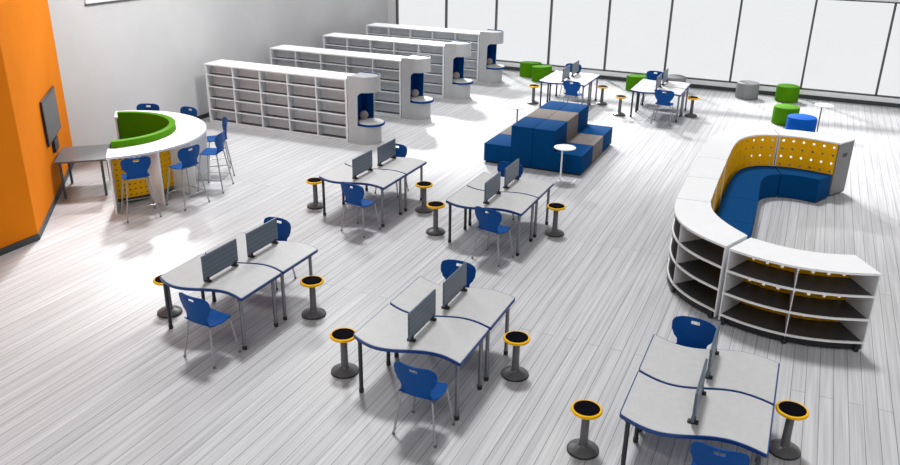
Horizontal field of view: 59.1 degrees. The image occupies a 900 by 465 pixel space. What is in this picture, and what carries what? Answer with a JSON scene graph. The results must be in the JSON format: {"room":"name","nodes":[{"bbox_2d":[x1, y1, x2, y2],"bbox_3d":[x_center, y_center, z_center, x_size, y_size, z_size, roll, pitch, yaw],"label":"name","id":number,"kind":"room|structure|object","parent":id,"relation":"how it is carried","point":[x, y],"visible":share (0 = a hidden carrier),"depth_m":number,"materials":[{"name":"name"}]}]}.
{"room":"school library","nodes":[
{"label":"school library","id":0,"kind":"room"},
{"bbox_2d":[0,45,37,248],"bbox_3d":[-8.962,0.045,8.425,0.200,3.750,9.845,10,24,22],"label":"wall","id":1,"kind":"structure","parent":0,"point":[17,219],"depth_m":12.61,"materials":[{"name":"orange paint"}]},
{"bbox_2d":[0,234,39,255],"bbox_3d":[-8.887,1.747,9.074,0.020,0.110,9.845,10,24,22],"label":"baseboard","id":2,"kind":"structure","parent":1,"relation":"attached to","point":[34,238],"depth_m":12.91,"materials":[{"name":"plastic"}]},
{"bbox_2d":[0,0,72,231],"bbox_3d":[-7.642,-2.482,14.640,0.216,3.750,4.795,-6,23,-16],"label":"wall","id":3,"kind":"structure","parent":0,"point":[27,43],"depth_m":13.90,"materials":[{"name":"orange paint"}]},
{"bbox_2d":[40,86,60,152],"bbox_3d":[-7.609,-2.120,15.168,0.060,1.080,1.500,-6,23,-16],"label":"television","id":4,"kind":"object","parent":3,"relation":"attached to","point":[48,104],"visible":1,"depth_m":15.06,"materials":[{"name":"black plastic"}]},
{"bbox_2d":[38,163,73,238],"bbox_3d":[-7.531,-0.780,15.292,0.020,0.110,4.634,-6,23,-16],"label":"baseboard","id":5,"kind":"structure","parent":3,"relation":"attached to","point":[45,222],"depth_m":14.55,"materials":[{"name":"plastic"}]},
{"bbox_2d":[48,0,387,145],"bbox_3d":[-5.273,-5.832,22.901,0.200,3.750,14.640,10,24,22],"label":"wall","id":6,"kind":"structure","parent":0,"point":[118,56],"depth_m":19.26,"materials":[{"name":"grey paint"}]},
{"bbox_2d":[0,69,899,464],"bbox_3d":[2.128,0.167,13.755,22.800,0.200,28.300,10,24,22],"label":"floor","id":7,"kind":"structure","parent":0,"point":[91,373],"depth_m":11.21,"materials":[{"name":"grey wood"}]},
{"bbox_2d":[54,144,109,198],"bbox_3d":[-7.106,-1.196,15.488,0.880,0.742,1.060,-6,23,-16],"label":"table","id":8,"kind":"object","parent":7,"relation":"on","point":[90,153],"visible":0.93,"depth_m":15.23,"materials":[{"name":"laminate"}]},
{"bbox_2d":[120,156,161,222],"bbox_3d":[-5.581,-0.847,14.144,0.606,1.159,0.544,-12,26,-29],"label":"bar chair","id":9,"kind":"object","parent":7,"relation":"on","point":[138,169],"visible":1,"depth_m":13.89,"materials":[{"name":"blue plastic"}]},
{"bbox_2d":[110,111,175,201],"bbox_3d":[-6.048,-1.599,15.921,1.151,1.190,2.416,-6,23,-17],"label":"curved sofa","id":10,"kind":"object","parent":7,"relation":"on","point":[136,127],"visible":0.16,"depth_m":16.48,"materials":[{"name":"green fabric"}]},
{"bbox_2d":[106,110,210,213],"bbox_3d":[-5.804,-1.574,16.027,1.790,1.070,3.580,-7,23,-18],"label":"counter","id":11,"kind":"object","parent":7,"relation":"on","point":[190,130],"depth_m":15.07,"materials":[{"name":"white laminate"}]},
{"bbox_2d":[106,110,205,159],"bbox_3d":[-5.796,-2.050,15.832,1.790,0.040,3.580,-7,23,-18],"label":"countertop","id":12,"kind":"structure","parent":11,"relation":"on","point":[189,128],"depth_m":15.13,"materials":[{"name":"white laminate"}]},
{"bbox_2d":[153,274,182,317],"bbox_3d":[-3.867,0.863,10.862,0.340,0.534,0.340,10,24,22],"label":"stool","id":13,"kind":"object","parent":7,"relation":"on","point":[176,310],"visible":0.52,"depth_m":10.85,"materials":[{"name":"grey plastic"}]},
{"bbox_2d":[166,144,209,210],"bbox_3d":[-4.931,-1.082,14.744,0.544,1.159,0.606,14,26,29],"label":"bar chair","id":14,"kind":"object","parent":7,"relation":"on","point":[188,159],"visible":1,"depth_m":14.56,"materials":[{"name":"blue plastic"}]},
{"bbox_2d":[179,292,240,368],"bbox_3d":[-2.978,1.108,9.778,0.536,0.929,0.492,13,25,27],"label":"chair","id":15,"kind":"object","parent":7,"relation":"on","point":[199,311],"visible":1,"depth_m":9.57,"materials":[{"name":"blue plastic"}]},
{"bbox_2d":[197,130,233,193],"bbox_3d":[-4.655,-1.421,15.580,0.544,1.159,0.606,3,22,5],"label":"bar chair","id":16,"kind":"object","parent":7,"relation":"on","point":[219,139],"visible":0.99,"depth_m":15.47,"materials":[{"name":"blue plastic"}]},
{"bbox_2d":[160,253,281,349],"bbox_3d":[-3.018,0.900,10.529,1.360,0.742,1.017,10,24,22],"label":"desk","id":17,"kind":"object","parent":7,"relation":"on","point":[241,282],"visible":0.83,"depth_m":10.30,"materials":[{"name":"laminate"}]},
{"bbox_2d":[201,238,238,282],"bbox_3d":[-3.001,0.366,10.359,0.100,0.375,0.680,10,24,22],"label":"divider","id":18,"kind":"object","parent":17,"relation":"on","point":[222,257],"visible":1,"depth_m":10.32,"materials":[{"name":"fabric"}]},
{"bbox_2d":[207,117,234,175],"bbox_3d":[-4.829,-1.782,16.456,0.544,1.159,0.606,-8,24,-21],"label":"bar chair","id":19,"kind":"object","parent":7,"relation":"on","point":[224,119],"visible":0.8,"depth_m":16.43,"materials":[{"name":"blue plastic"}]},
{"bbox_2d":[205,232,317,319],"bbox_3d":[-2.659,0.603,11.267,1.360,0.742,1.017,10,24,22],"label":"desk","id":20,"kind":"object","parent":7,"relation":"on","point":[283,256],"visible":0.64,"depth_m":11.04,"materials":[{"name":"white laminate"}]},
{"bbox_2d":[245,217,277,257],"bbox_3d":[-2.624,0.073,11.089,0.100,0.375,0.680,10,24,22],"label":"divider","id":21,"kind":"object","parent":20,"relation":"on","point":[265,234],"visible":1,"depth_m":11.05,"materials":[{"name":"fabric"}]},
{"bbox_2d":[264,217,296,289],"bbox_3d":[-2.656,0.290,11.785,0.536,0.929,0.492,12,25,25],"label":"chair","id":22,"kind":"object","parent":7,"relation":"on","point":[283,228],"visible":0.35,"depth_m":11.80,"materials":[{"name":"blue plastic"}]},
{"bbox_2d":[204,59,361,142],"bbox_3d":[-4.165,-3.307,19.718,4.140,1.525,0.670,10,24,22],"label":"bookcase","id":23,"kind":"object","parent":7,"relation":"on","point":[313,103],"visible":0.95,"depth_m":19.54,"materials":[{"name":"white laminate"}]},
{"bbox_2d":[300,276,325,319],"bbox_3d":[-1.880,0.889,10.875,0.340,0.534,0.340,10,24,22],"label":"stool","id":24,"kind":"object","parent":7,"relation":"on","point":[313,312],"visible":1,"depth_m":10.84,"materials":[{"name":"grey plastic"}]},
{"bbox_2d":[302,276,321,284],"bbox_3d":[-1.877,0.650,10.777,0.272,0.018,0.272,10,24,22],"label":"cushion","id":25,"kind":"object","parent":24,"relation":"on","point":[308,280],"depth_m":10.76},
{"bbox_2d":[306,177,322,208],"bbox_3d":[-2.515,-0.735,14.812,0.340,0.534,0.340,10,24,22],"label":"stool","id":26,"kind":"object","parent":7,"relation":"on","point":[314,181],"visible":0.85,"depth_m":14.77,"materials":[{"name":"grey plastic"}]},
{"bbox_2d":[270,45,410,117],"bbox_3d":[-3.046,-4.233,22.018,4.140,1.525,0.670,10,24,22],"label":"bookcase","id":27,"kind":"object","parent":7,"relation":"on","point":[387,102],"visible":0.43,"depth_m":21.53,"materials":[{"name":"laminate"}]},
{"bbox_2d":[330,328,358,378],"bbox_3d":[-1.272,1.446,9.538,0.340,0.534,0.340,10,24,22],"label":"stool","id":28,"kind":"object","parent":7,"relation":"on","point":[345,369],"visible":0.95,"depth_m":9.50,"materials":[{"name":"grey plastic"}]},
{"bbox_2d":[332,328,354,339],"bbox_3d":[-1.269,1.207,9.440,0.272,0.018,0.272,10,24,22],"label":"cushion","id":29,"kind":"object","parent":28,"relation":"on","point":[340,333],"depth_m":9.42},
{"bbox_2d":[341,182,380,237],"bbox_3d":[-1.556,-0.465,13.669,0.536,0.929,0.492,14,26,30],"label":"chair","id":30,"kind":"object","parent":7,"relation":"on","point":[354,196],"visible":1,"depth_m":13.45,"materials":[{"name":"blue plastic"}]},
{"bbox_2d":[319,164,405,226],"bbox_3d":[-1.593,-0.688,14.459,1.360,0.742,1.017,10,24,22],"label":"desk","id":31,"kind":"object","parent":7,"relation":"on","point":[381,179],"visible":0.92,"depth_m":14.26,"materials":[{"name":"laminate"}]},
{"bbox_2d":[352,150,372,178],"bbox_3d":[-1.576,-1.222,14.289,0.100,0.375,0.680,10,24,22],"label":"divider","id":32,"kind":"object","parent":31,"relation":"on","point":[360,164],"visible":1,"depth_m":14.24,"materials":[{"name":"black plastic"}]},
{"bbox_2d":[347,71,384,144],"bbox_3d":[-1.918,-2.927,18.777,0.760,1.600,0.670,10,24,22],"label":"reading nook","id":33,"kind":"object","parent":7,"relation":"on","point":[362,86],"visible":1,"depth_m":18.68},
{"bbox_2d":[345,152,426,211],"bbox_3d":[-1.234,-0.985,15.197,1.360,0.742,1.017,10,24,22],"label":"desk","id":34,"kind":"object","parent":7,"relation":"on","point":[405,165],"visible":0.69,"depth_m":14.96,"materials":[{"name":"laminate"}]},
{"bbox_2d":[377,139,395,165],"bbox_3d":[-1.198,-1.516,15.019,0.100,0.375,0.680,10,24,22],"label":"divider","id":35,"kind":"object","parent":34,"relation":"on","point":[386,151],"visible":1,"depth_m":14.97,"materials":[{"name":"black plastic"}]},
{"bbox_2d":[323,33,449,97],"bbox_3d":[-1.923,-5.161,24.326,4.140,1.525,0.670,10,24,22],"label":"bookcase","id":36,"kind":"object","parent":7,"relation":"on","point":[434,79],"visible":0.34,"depth_m":23.82,"materials":[{"name":"laminate"}]},
{"bbox_2d":[374,144,408,196],"bbox_3d":[-1.145,-1.237,15.568,0.536,0.929,0.492,10,24,22],"label":"chair","id":37,"kind":"object","parent":7,"relation":"on","point":[401,151],"visible":0.2,"depth_m":15.57,"materials":[{"name":"blue plastic"}]},
{"bbox_2d":[401,54,433,119],"bbox_3d":[-0.799,-3.853,21.078,0.760,1.600,0.670,10,24,22],"label":"reading nook","id":38,"kind":"object","parent":7,"relation":"on","point":[413,67],"visible":1,"depth_m":20.98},
{"bbox_2d":[354,304,488,420],"bbox_3d":[-0.334,1.483,9.209,1.360,0.742,1.017,10,24,22],"label":"desk","id":39,"kind":"object","parent":7,"relation":"on","point":[453,340],"visible":0.98,"depth_m":9.00,"materials":[{"name":"laminate"}]},
{"bbox_2d":[407,289,436,342],"bbox_3d":[-0.317,0.949,9.039,0.100,0.375,0.680,10,24,22],"label":"divider","id":40,"kind":"object","parent":39,"relation":"on","point":[425,311],"visible":1,"depth_m":8.98,"materials":[{"name":"fabric"}]},
{"bbox_2d":[392,361,454,447],"bbox_3d":[-0.282,1.710,8.413,0.536,0.929,0.492,11,24,24],"label":"chair","id":41,"kind":"object","parent":7,"relation":"on","point":[423,384],"visible":1,"depth_m":8.18,"materials":[{"name":"blue plastic"}]},
{"bbox_2d":[415,181,432,212],"bbox_3d":[-0.478,-0.659,14.703,0.340,0.534,0.340,10,24,22],"label":"stool","id":42,"kind":"object","parent":7,"relation":"on","point":[422,184],"visible":0.92,"depth_m":14.66,"materials":[{"name":"grey plastic"}]},
{"bbox_2d":[366,23,482,81],"bbox_3d":[-0.825,-6.070,26.584,4.140,1.525,0.670,10,24,22],"label":"bookcase","id":43,"kind":"object","parent":7,"relation":"on","point":[471,63],"visible":0.22,"depth_m":26.07,"materials":[{"name":"laminate"}]},
{"bbox_2d":[426,201,444,235],"bbox_3d":[-0.247,-0.250,13.714,0.340,0.534,0.340,10,24,22],"label":"stool","id":44,"kind":"object","parent":7,"relation":"on","point":[435,230],"visible":1,"depth_m":13.67,"materials":[{"name":"grey plastic"}]},
{"bbox_2d":[390,276,514,380],"bbox_3d":[0.025,1.186,9.947,1.360,0.742,1.017,10,24,22],"label":"desk","id":45,"kind":"object","parent":7,"relation":"on","point":[485,307],"visible":0.77,"depth_m":9.77,"materials":[{"name":"laminate"}]},
{"bbox_2d":[441,262,467,309],"bbox_3d":[0.061,0.655,9.770,0.100,0.375,0.680,10,24,22],"label":"divider","id":46,"kind":"object","parent":45,"relation":"on","point":[455,283],"visible":1,"depth_m":9.71,"materials":[{"name":"fabric"}]},
{"bbox_2d":[444,40,472,99],"bbox_3d":[0.324,-4.782,23.386,0.760,1.600,0.670,10,24,22],"label":"reading nook","id":47,"kind":"object","parent":7,"relation":"on","point":[455,51],"visible":1,"depth_m":23.29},
{"bbox_2d":[441,259,475,287],"bbox_3d":[0.028,0.881,10.445,0.536,0.929,0.492,10,24,22],"label":"chair","id":48,"kind":"object","parent":7,"relation":"on","point":[448,267],"visible":0.23,"depth_m":10.50,"materials":[{"name":"blue plastic"}]},
{"bbox_2d":[478,29,504,82],"bbox_3d":[1.422,-5.690,25.644,0.760,1.600,0.670,10,24,22],"label":"reading nook","id":49,"kind":"object","parent":7,"relation":"on","point":[489,39],"visible":1,"depth_m":25.55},
{"bbox_2d":[446,186,537,255],"bbox_3d":[0.691,-0.209,13.375,1.360,0.742,1.017,10,24,22],"label":"desk","id":50,"kind":"object","parent":7,"relation":"on","point":[518,204],"visible":0.94,"depth_m":13.19,"materials":[{"name":"laminate"}]},
{"bbox_2d":[483,172,500,203],"bbox_3d":[0.709,-0.743,13.205,0.100,0.375,0.680,10,24,22],"label":"divider","id":51,"kind":"object","parent":50,"relation":"on","point":[492,186],"visible":1,"depth_m":13.14,"materials":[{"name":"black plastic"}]},
{"bbox_2d":[471,206,513,266],"bbox_3d":[0.693,-0.012,12.650,0.536,0.929,0.492,16,27,32],"label":"chair","id":52,"kind":"object","parent":7,"relation":"on","point":[490,222],"visible":1,"depth_m":12.43,"materials":[{"name":"blue plastic"}]},
{"bbox_2d":[488,161,522,219],"bbox_3d":[1.026,-0.782,14.541,0.536,0.929,0.492,10,24,22],"label":"chair","id":53,"kind":"object","parent":7,"relation":"on","point":[501,166],"visible":0.21,"depth_m":14.61,"materials":[{"name":"blue plastic"}]},
{"bbox_2d":[467,172,553,237],"bbox_3d":[1.050,-0.506,14.113,1.360,0.742,1.017,10,24,22],"label":"desk","id":54,"kind":"object","parent":7,"relation":"on","point":[537,188],"visible":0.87,"depth_m":13.93,"materials":[{"name":"laminate"}]},
{"bbox_2d":[503,158,519,188],"bbox_3d":[1.086,-1.036,13.935,0.100,0.375,0.680,10,24,22],"label":"divider","id":55,"kind":"object","parent":54,"relation":"on","point":[512,171],"visible":1,"depth_m":13.87,"materials":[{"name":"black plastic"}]},
{"bbox_2d":[484,117,545,167],"bbox_3d":[1.448,-2.051,17.676,1.107,0.910,0.914,10,24,22],"label":"bench","id":56,"kind":"object","parent":7,"relation":"on","point":[502,147],"visible":0.82,"depth_m":17.31,"materials":[{"name":"blue fabric"}]},
{"bbox_2d":[501,331,529,381],"bbox_3d":[0.791,1.482,9.530,0.340,0.534,0.340,10,24,22],"label":"stool","id":57,"kind":"object","parent":7,"relation":"on","point":[514,372],"visible":1,"depth_m":9.49,"materials":[{"name":"grey plastic"}]},
{"bbox_2d":[505,331,527,342],"bbox_3d":[0.795,1.243,9.432,0.272,0.018,0.272,10,24,22],"label":"cushion","id":58,"kind":"object","parent":57,"relation":"on","point":[511,336],"depth_m":9.41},
{"bbox_2d":[500,108,557,134],"bbox_3d":[1.822,-2.360,18.446,1.107,0.910,0.894,10,24,22],"label":"bench","id":59,"kind":"object","parent":7,"relation":"on","point":[538,113],"visible":0.24,"depth_m":18.23,"materials":[{"name":"beige fabric"}]},
{"bbox_2d":[520,61,541,77],"bbox_3d":[2.710,-5.488,26.689,0.719,0.470,0.427,3,22,6],"label":"pouf","id":60,"kind":"object","parent":7,"relation":"on","point":[525,66],"visible":0.71,"depth_m":26.54,"materials":[{"name":"green fabric"}]},
{"bbox_2d":[514,101,567,123],"bbox_3d":[2.192,-2.667,19.207,1.107,0.910,0.894,10,24,22],"label":"bench","id":61,"kind":"object","parent":7,"relation":"on","point":[552,105],"visible":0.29,"depth_m":18.90,"materials":[{"name":"blue fabric"}]},
{"bbox_2d":[531,65,551,81],"bbox_3d":[3.018,-5.235,26.085,0.719,0.470,0.427,-10,25,-25],"label":"pouf","id":62,"kind":"object","parent":7,"relation":"on","point":[539,72],"visible":0.78,"depth_m":25.89,"materials":[{"name":"green fabric"}]},
{"bbox_2d":[545,203,565,236],"bbox_3d":[1.825,-0.221,13.723,0.340,0.534,0.340,10,24,22],"label":"stool","id":63,"kind":"object","parent":7,"relation":"on","point":[553,232],"visible":1,"depth_m":13.68,"materials":[{"name":"grey plastic"}]},
{"bbox_2d":[531,119,592,175],"bbox_3d":[2.462,-1.863,17.258,1.107,0.910,0.914,10,24,22],"label":"bench","id":64,"kind":"object","parent":7,"relation":"on","point":[549,133],"visible":0.98,"depth_m":16.98,"materials":[{"name":"blue fabric"}]},
{"bbox_2d":[554,144,575,183],"bbox_3d":[2.365,-1.416,16.409,0.475,0.724,0.450,10,24,22],"label":"side table","id":65,"kind":"object","parent":7,"relation":"on","point":[563,147],"visible":1,"depth_m":16.35,"materials":[{"name":"white laminate"}]},
{"bbox_2d":[539,75,592,106],"bbox_3d":[3.278,-3.980,22.674,1.360,0.742,1.017,10,24,22],"label":"desk","id":66,"kind":"object","parent":7,"relation":"on","point":[548,79],"visible":0.79,"depth_m":22.54,"materials":[{"name":"laminate"}]},
{"bbox_2d":[563,80,582,103],"bbox_3d":[3.397,-3.758,21.890,0.536,0.929,0.492,12,25,25],"label":"chair","id":67,"kind":"object","parent":7,"relation":"on","point":[570,89],"visible":0.94,"depth_m":21.64,"materials":[{"name":"blue plastic"}]},
{"bbox_2d":[549,70,599,104],"bbox_3d":[3.638,-4.277,23.412,1.360,0.742,1.017,10,24,22],"label":"desk","id":68,"kind":"object","parent":7,"relation":"on","point":[556,73],"visible":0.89,"depth_m":23.28,"materials":[{"name":"laminate"}]},
{"bbox_2d":[547,111,602,161],"bbox_3d":[2.836,-2.173,18.027,1.107,0.910,0.894,10,24,22],"label":"bench","id":69,"kind":"object","parent":7,"relation":"on","point":[596,141],"visible":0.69,"depth_m":17.91,"materials":[{"name":"beige fabric"}]},
{"bbox_2d":[567,400,602,459],"bbox_3d":[1.394,2.034,8.205,0.340,0.534,0.340,10,24,22],"label":"stool","id":70,"kind":"object","parent":7,"relation":"on","point":[582,448],"visible":1,"depth_m":8.17,"materials":[{"name":"grey plastic"}]},
{"bbox_2d":[573,400,599,415],"bbox_3d":[1.398,1.795,8.108,0.272,0.018,0.272,10,24,22],"label":"cushion","id":71,"kind":"object","parent":70,"relation":"on","point":[580,407],"depth_m":8.09,"materials":[{"name":"fabric"}]},
{"bbox_2d":[559,103,612,151],"bbox_3d":[3.207,-2.479,18.788,1.107,0.910,0.894,10,24,22],"label":"bench","id":72,"kind":"object","parent":7,"relation":"on","point":[582,109],"visible":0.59,"depth_m":18.70,"materials":[{"name":"blue fabric"}]},
{"bbox_2d":[625,74,646,90],"bbox_3d":[5.934,-4.696,24.907,0.812,0.450,0.482,-1,22,-4],"label":"pouf","id":73,"kind":"object","parent":7,"relation":"on","point":[632,80],"visible":0.48,"depth_m":24.72,"materials":[{"name":"green fabric"}]},
{"bbox_2d":[630,84,685,121],"bbox_3d":[5.648,-3.543,21.697,1.360,0.742,1.017,10,24,22],"label":"desk","id":74,"kind":"object","parent":7,"relation":"on","point":[637,88],"visible":0.94,"depth_m":21.56,"materials":[{"name":"laminate"}]},
{"bbox_2d":[650,90,673,125],"bbox_3d":[5.657,-3.341,20.958,0.536,0.929,0.492,10,24,22],"label":"chair","id":75,"kind":"object","parent":7,"relation":"on","point":[663,99],"visible":1,"depth_m":20.72,"materials":[{"name":"blue plastic"}]},
{"bbox_2d":[637,79,690,114],"bbox_3d":[6.007,-3.840,22.435,1.360,0.742,1.017,10,24,22],"label":"desk","id":76,"kind":"object","parent":7,"relation":"on","point":[645,82],"visible":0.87,"depth_m":22.32,"materials":[{"name":"laminate"}]},
{"bbox_2d":[672,316,715,348],"bbox_3d":[2.698,1.486,9.070,0.536,0.929,0.492,13,25,27],"label":"chair","id":77,"kind":"object","parent":7,"relation":"on","point":[687,334],"visible":0.52,"depth_m":9.13,"materials":[{"name":"blue plastic"}]},
{"bbox_2d":[619,371,773,464],"bbox_3d":[2.403,2.078,7.863,1.360,0.742,1.017,10,24,22],"label":"desk","id":78,"kind":"object","parent":7,"relation":"on","point":[650,405],"visible":0.99,"depth_m":7.67,"materials":[{"name":"laminate"}]},
{"bbox_2d":[687,358,707,424],"bbox_3d":[2.420,1.544,7.692,0.100,0.375,0.680,10,24,22],"label":"divider","id":79,"kind":"object","parent":78,"relation":"on","point":[700,391],"visible":1,"depth_m":7.52,"materials":[{"name":"fabric"}]},
{"bbox_2d":[677,176,718,210],"bbox_3d":[3.983,-0.190,12.956,0.518,1.119,1.246,10,24,22],"label":"bookcase","id":80,"kind":"object","parent":7,"relation":"on","point":[694,188],"visible":0.16,"depth_m":12.74,"materials":[{"name":"white laminate"}]},
{"bbox_2d":[667,198,746,317],"bbox_3d":[3.661,0.343,11.642,0.766,1.119,1.884,-1,22,-5],"label":"bookcase","id":81,"kind":"object","parent":7,"relation":"on","point":[701,241],"visible":0.89,"depth_m":11.40,"materials":[{"name":"white laminate"}]},
{"bbox_2d":[674,198,746,247],"bbox_3d":[3.676,-0.161,11.436,0.752,0.030,1.884,-1,22,-5],"label":"countertop","id":82,"kind":"structure","parent":81,"relation":"on","point":[698,217],"depth_m":11.32,"materials":[{"name":"white laminate"}]},
{"bbox_2d":[688,157,726,213],"bbox_3d":[4.476,-0.612,14.003,0.508,1.119,1.295,10,24,22],"label":"bookcase","id":83,"kind":"object","parent":7,"relation":"on","point":[704,167],"visible":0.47,"depth_m":13.84,"materials":[{"name":"white laminate"}]},
{"bbox_2d":[688,157,726,179],"bbox_3d":[4.488,-1.115,13.795,0.500,0.030,1.295,10,24,22],"label":"countertop","id":84,"kind":"structure","parent":83,"relation":"on","point":[704,167],"depth_m":13.75,"materials":[{"name":"white laminate"}]},
{"bbox_2d":[639,334,779,461],"bbox_3d":[2.762,1.781,8.601,1.360,0.742,1.017,10,24,22],"label":"desk","id":85,"kind":"object","parent":7,"relation":"on","point":[665,361],"visible":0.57,"depth_m":8.42,"materials":[{"name":"white laminate"}]},
{"bbox_2d":[705,321,720,379],"bbox_3d":[2.797,1.250,8.423,0.100,0.375,0.680,10,24,22],"label":"divider","id":86,"kind":"object","parent":85,"relation":"on","point":[713,351],"visible":0.94,"depth_m":8.25,"materials":[{"name":"fabric"}]},
{"bbox_2d":[690,441,749,464],"bbox_3d":[2.440,2.224,7.260,0.536,0.929,0.492,10,24,22],"label":"chair","id":87,"kind":"object","parent":7,"relation":"on","point":[702,453],"visible":1,"depth_m":6.95,"materials":[{"name":"blue plastic"}]},
{"bbox_2d":[716,196,757,237],"bbox_3d":[4.962,-0.177,13.799,0.605,0.485,1.240,10,24,22],"label":"upholstered bench","id":88,"kind":"object","parent":7,"relation":"on","point":[741,210],"visible":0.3,"depth_m":13.69,"materials":[{"name":"blue fabric"}]},
{"bbox_2d":[723,220,751,238],"bbox_3d":[4.497,0.216,12.823,0.606,0.485,1.040,10,24,22],"label":"upholstered bench","id":89,"kind":"object","parent":7,"relation":"on","point":[745,228],"visible":0.06,"depth_m":12.96,"materials":[{"name":"blue fabric"}]},
{"bbox_2d":[699,128,778,203],"bbox_3d":[5.499,-1.273,15.656,0.956,1.119,2.968,20,29,38],"label":"bookcase","id":90,"kind":"object","parent":7,"relation":"on","point":[736,146],"visible":0.55,"depth_m":15.86,"materials":[{"name":"white laminate"}]},
{"bbox_2d":[699,128,778,159],"bbox_3d":[5.512,-1.775,15.445,0.942,0.030,2.968,20,29,38],"label":"countertop","id":91,"kind":"structure","parent":90,"relation":"on","point":[720,146],"depth_m":15.50,"materials":[{"name":"white laminate"}]},
{"bbox_2d":[735,80,759,99],"bbox_3d":[9.046,-4.342,24.127,0.660,0.476,0.660,10,24,22],"label":"pouf","id":92,"kind":"object","parent":7,"relation":"on","point":[745,89],"visible":1,"depth_m":23.90,"materials":[{"name":"grey fabric"}]},
{"bbox_2d":[724,166,780,210],"bbox_3d":[5.782,-0.777,15.293,0.756,0.485,2.438,14,26,30],"label":"upholstered bench","id":93,"kind":"object","parent":7,"relation":"on","point":[757,183],"visible":0.75,"depth_m":15.41,"materials":[{"name":"blue fabric"}]},
{"bbox_2d":[771,104,799,125],"bbox_3d":[8.983,-3.155,21.229,0.660,0.476,0.660,10,24,22],"label":"pouf","id":94,"kind":"object","parent":7,"relation":"on","point":[780,113],"visible":0.8,"depth_m":21.02,"materials":[{"name":"green fabric"}]},
{"bbox_2d":[774,83,799,102],"bbox_3d":[10.109,-4.179,23.770,0.660,0.476,0.660,10,24,22],"label":"pouf","id":95,"kind":"object","parent":7,"relation":"on","point":[785,93],"visible":1,"depth_m":23.54,"materials":[{"name":"green fabric"}]},
{"bbox_2d":[769,400,808,460],"bbox_3d":[3.514,2.051,8.245,0.340,0.534,0.340,10,24,22],"label":"stool","id":96,"kind":"object","parent":7,"relation":"on","point":[783,448],"visible":0.93,"depth_m":8.21,"materials":[{"name":"grey plastic"}]},
{"bbox_2d":[778,401,806,416],"bbox_3d":[3.518,1.812,8.147,0.272,0.018,0.272,10,24,22],"label":"cushion","id":97,"kind":"object","parent":96,"relation":"on","point":[785,408],"depth_m":8.13,"materials":[{"name":"fabric"}]},
{"bbox_2d":[718,238,880,351],"bbox_3d":[4.570,0.831,10.486,1.816,1.119,0.777,10,24,22],"label":"bookcase","id":98,"kind":"object","parent":7,"relation":"on","point":[786,315],"visible":0.98,"depth_m":10.42,"materials":[{"name":"white laminate"}]},
{"bbox_2d":[729,238,880,275],"bbox_3d":[4.581,0.323,10.291,1.805,0.030,0.746,10,24,22],"label":"countertop","id":99,"kind":"structure","parent":98,"relation":"on","point":[751,247],"depth_m":10.22,"materials":[{"name":"white laminate"}]},
{"bbox_2d":[785,113,816,131],"bbox_3d":[9.028,-2.783,20.387,0.720,0.426,0.720,10,24,22],"label":"pouf","id":100,"kind":"object","parent":7,"relation":"on","point":[797,121],"visible":0.77,"depth_m":20.12,"materials":[{"name":"blue fabric"}]},
{"bbox_2d":[775,166,831,202],"bbox_3d":[6.959,-0.947,15.752,1.070,0.485,0.610,10,24,22],"label":"upholstered bench","id":101,"kind":"object","parent":7,"relation":"on","point":[794,183],"visible":0.93,"depth_m":15.57,"materials":[{"name":"blue fabric"}]},
{"bbox_2d":[773,129,854,195],"bbox_3d":[7.245,-1.422,16.084,1.525,1.119,0.626,13,25,28],"label":"bookcase","id":102,"kind":"object","parent":7,"relation":"on","point":[840,157],"visible":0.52,"depth_m":15.80,"materials":[{"name":"white laminate"}]},
{"bbox_2d":[774,129,854,144],"bbox_3d":[7.249,-1.923,15.872,1.525,0.030,0.611,13,25,28],"label":"countertop","id":103,"kind":"structure","parent":102,"relation":"on","point":[833,139],"depth_m":15.82,"materials":[{"name":"white laminate"}]},
{"bbox_2d":[496,61,899,103],"bbox_3d":[7.920,-4.783,25.443,22.290,0.260,0.200,10,24,22],"label":"wall","id":104,"kind":"structure","parent":0,"point":[605,73],"depth_m":24.61,"materials":[{"name":"white paint"}]},
{"bbox_2d":[388,0,395,23],"bbox_3d":[-2.074,-8.242,28.902,0.310,3.750,0.220,10,24,22],"label":"trim","id":105,"kind":"structure","parent":104,"relation":"attached to","point":[391,3],"depth_m":28.88,"materials":[{"name":"grey paint"}]},
{"bbox_2d":[547,0,602,70],"bbox_3d":[4.252,-6.816,26.375,1.960,2.690,0.100,10,24,22],"label":"window frame","id":106,"kind":"structure","parent":104,"relation":"in","point":[551,4],"depth_m":26.75,"materials":[{"name":"grey metal"}]},
{"bbox_2d":[603,0,645,74],"bbox_3d":[6.043,-6.485,25.636,1.970,2.690,0.100,10,24,22],"label":"window","id":107,"kind":"structure","parent":104,"relation":"in","point":[610,1],"depth_m":26.11,"materials":[{"name":"grey metal"}]},
{"bbox_2d":[663,0,728,82],"bbox_3d":[7.875,-6.147,24.881,2.050,2.690,0.100,10,24,22],"label":"window","id":108,"kind":"structure","parent":104,"relation":"in","point":[672,1],"depth_m":25.21,"materials":[{"name":"grey metal"}]},
{"bbox_2d":[504,66,899,107],"bbox_3d":[7.883,-4.679,25.373,22.270,0.120,0.020,10,24,22],"label":"baseboard","id":109,"kind":"structure","parent":104,"relation":"attached to","point":[896,105],"depth_m":24.20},
{"bbox_2d":[729,0,776,86],"bbox_3d":[9.752,-5.801,24.107,2.070,2.690,0.100,10,24,22],"label":"window","id":110,"kind":"structure","parent":104,"relation":"in","point":[741,2],"depth_m":24.50,"materials":[{"name":"grey metal"}]},
{"bbox_2d":[800,0,894,95],"bbox_3d":[11.634,-5.453,23.331,2.060,2.690,0.100,10,24,22],"label":"window","id":111,"kind":"structure","parent":104,"relation":"in","point":[816,1],"depth_m":23.63,"materials":[{"name":"grey metal"}]},
{"bbox_2d":[875,2,899,98],"bbox_3d":[13.507,-5.108,22.559,2.050,2.690,0.100,10,24,22],"label":"window","id":112,"kind":"structure","parent":104,"relation":"in","point":[896,3],"depth_m":22.95,"materials":[{"name":"grey metal"}]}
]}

